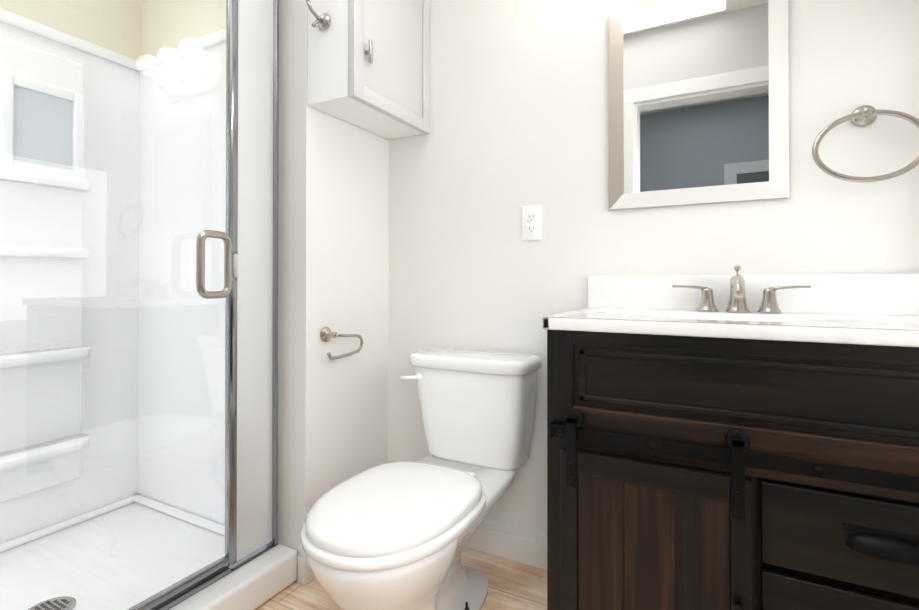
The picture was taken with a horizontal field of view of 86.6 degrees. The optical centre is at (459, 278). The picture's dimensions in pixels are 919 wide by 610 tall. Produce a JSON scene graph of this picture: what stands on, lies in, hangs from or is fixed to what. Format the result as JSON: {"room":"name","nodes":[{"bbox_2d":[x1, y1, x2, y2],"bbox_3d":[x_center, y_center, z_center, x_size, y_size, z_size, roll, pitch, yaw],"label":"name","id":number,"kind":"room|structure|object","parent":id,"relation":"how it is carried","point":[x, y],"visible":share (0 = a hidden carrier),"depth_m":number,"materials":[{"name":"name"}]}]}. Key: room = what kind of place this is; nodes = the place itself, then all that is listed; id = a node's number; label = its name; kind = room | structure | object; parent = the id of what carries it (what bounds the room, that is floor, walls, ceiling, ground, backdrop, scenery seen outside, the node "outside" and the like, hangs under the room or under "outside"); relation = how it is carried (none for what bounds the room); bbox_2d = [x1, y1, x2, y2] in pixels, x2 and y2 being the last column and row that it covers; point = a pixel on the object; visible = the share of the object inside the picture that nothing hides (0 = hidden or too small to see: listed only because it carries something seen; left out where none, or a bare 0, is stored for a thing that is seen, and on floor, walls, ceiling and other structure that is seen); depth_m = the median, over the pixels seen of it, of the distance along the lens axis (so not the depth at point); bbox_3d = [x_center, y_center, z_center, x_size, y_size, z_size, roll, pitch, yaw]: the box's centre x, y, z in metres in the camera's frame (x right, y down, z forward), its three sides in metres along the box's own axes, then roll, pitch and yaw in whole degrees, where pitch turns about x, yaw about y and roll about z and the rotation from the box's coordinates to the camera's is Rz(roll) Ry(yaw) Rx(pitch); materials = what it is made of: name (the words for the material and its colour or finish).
{"room":"bathroom","nodes":[
{"label":"bathroom","id":0,"kind":"room"},
{"bbox_2d":[278,0,388,555],"bbox_3d":[-0.407,-0.249,1.804,0.127,2.400,0.550,0,0,28],"label":"wall","id":1,"kind":"structure","parent":0,"point":[333,266],"depth_m":1.60,"materials":[{"name":"paint"}]},
{"bbox_2d":[297,546,308,584],"bbox_3d":[-0.487,0.893,1.519,0.035,0.112,0.015,0,0,28],"label":"baseboard return","id":2,"kind":"object","parent":1,"relation":"attached to","point":[302,571],"visible":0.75,"depth_m":1.51,"materials":[{"name":"white paint"}]},
{"bbox_2d":[308,566,314,582],"bbox_3d":[-0.373,0.894,1.710,0.015,0.112,0.430,0,0,28],"label":"baseboard","id":3,"kind":"structure","parent":1,"relation":"attached to","point":[310,577],"depth_m":1.52,"materials":[{"name":"white paint"}]},
{"bbox_2d":[320,327,362,359],"bbox_3d":[-0.395,0.211,1.627,0.056,0.104,0.174,0,0,28],"label":"toilet paper holder","id":4,"kind":"object","parent":1,"relation":"attached to","point":[326,334],"visible":1,"depth_m":1.59,"materials":[{"name":"silver metal"}]},
{"bbox_2d":[255,546,546,609],"bbox_3d":[-0.537,0.991,0.340,3.220,0.100,3.240,0,0,28],"label":"floor","id":5,"kind":"structure","parent":0,"point":[514,585],"depth_m":1.48,"materials":[{"name":"wood"}]},
{"bbox_2d":[169,543,297,609],"bbox_3d":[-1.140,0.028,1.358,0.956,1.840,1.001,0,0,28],"label":"shower curb","id":6,"kind":"object","parent":5,"relation":"on","point":[257,582],"depth_m":1.39,"materials":[{"name":"white plastic"}]},
{"bbox_2d":[0,0,278,609],"bbox_3d":[-0.796,-0.067,1.152,0.086,1.824,0.927,0,0,28],"label":"shower door","id":7,"kind":"structure","parent":6,"relation":"attached to","point":[139,174],"depth_m":1.20,"materials":[{"name":"clear glass"}]},
{"bbox_2d":[301,347,541,609],"bbox_3d":[-0.086,0.596,1.332,0.414,0.704,0.785,0,0,28],"label":"toilet","id":8,"kind":"object","parent":5,"relation":"on","point":[396,535],"visible":1,"depth_m":1.26,"materials":[{"name":"white ceramic"}]},
{"bbox_2d":[542,274,918,609],"bbox_3d":[0.657,0.468,1.112,0.838,0.957,0.511,0,0,28],"label":"bathroom vanity","id":9,"kind":"object","parent":5,"relation":"on","point":[722,459],"visible":1,"depth_m":0.97,"materials":[{"name":"brown wood"}]},
{"bbox_2d":[672,265,810,313],"bbox_3d":[0.707,0.027,1.238,0.315,0.124,0.166,0,0,28],"label":"faucet","id":10,"kind":"object","parent":9,"relation":"on","point":[738,302],"visible":1,"depth_m":1.26,"materials":[{"name":"silver metal"}]},
{"bbox_2d":[388,0,918,533],"bbox_3d":[0.535,-0.251,1.543,1.780,2.400,0.120,0,0,28],"label":"wall","id":11,"kind":"structure","parent":0,"point":[518,104],"depth_m":1.59,"materials":[{"name":"paint"}]},
{"bbox_2d":[308,0,429,139],"bbox_3d":[-0.286,-0.875,1.674,0.210,0.670,0.427,0,0,28],"label":"upper cabinet","id":12,"kind":"object","parent":11,"relation":"attached to","point":[369,65],"visible":1,"depth_m":1.57,"materials":[{"name":"white wood"}]},
{"bbox_2d":[306,0,330,29],"bbox_3d":[-0.432,-0.798,1.468,0.050,0.094,0.074,0,0,28],"label":"hook","id":13,"kind":"object","parent":12,"relation":"attached to","point":[322,21],"visible":1,"depth_m":1.48,"materials":[{"name":"silver metal"}]},
{"bbox_2d":[464,519,546,569],"bbox_3d":[0.064,0.894,1.711,0.784,0.112,0.015,0,0,28],"label":"baseboard","id":14,"kind":"structure","parent":11,"relation":"attached to","point":[517,544],"depth_m":1.65,"materials":[{"name":"white paint"}]},
{"bbox_2d":[522,205,541,239],"bbox_3d":[0.240,-0.184,1.627,0.070,0.114,0.008,0,0,28],"label":"electrical outlet","id":15,"kind":"object","parent":11,"relation":"attached to","point":[531,222],"visible":1,"depth_m":1.62,"materials":[{"name":"white plastic"}]},
{"bbox_2d":[609,0,788,209],"bbox_3d":[0.664,-0.513,1.395,0.461,0.602,0.020,0,0,28],"label":"mirror","id":16,"kind":"object","parent":11,"relation":"attached to","point":[698,101],"visible":1,"depth_m":1.38,"materials":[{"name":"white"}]},
{"bbox_2d":[812,105,918,182],"bbox_3d":[0.994,-0.330,1.189,0.225,0.202,0.070,0,0,28],"label":"towel ring","id":17,"kind":"object","parent":11,"relation":"attached to","point":[863,115],"visible":1,"depth_m":1.19,"materials":[{"name":"silver metal"}]}
]}

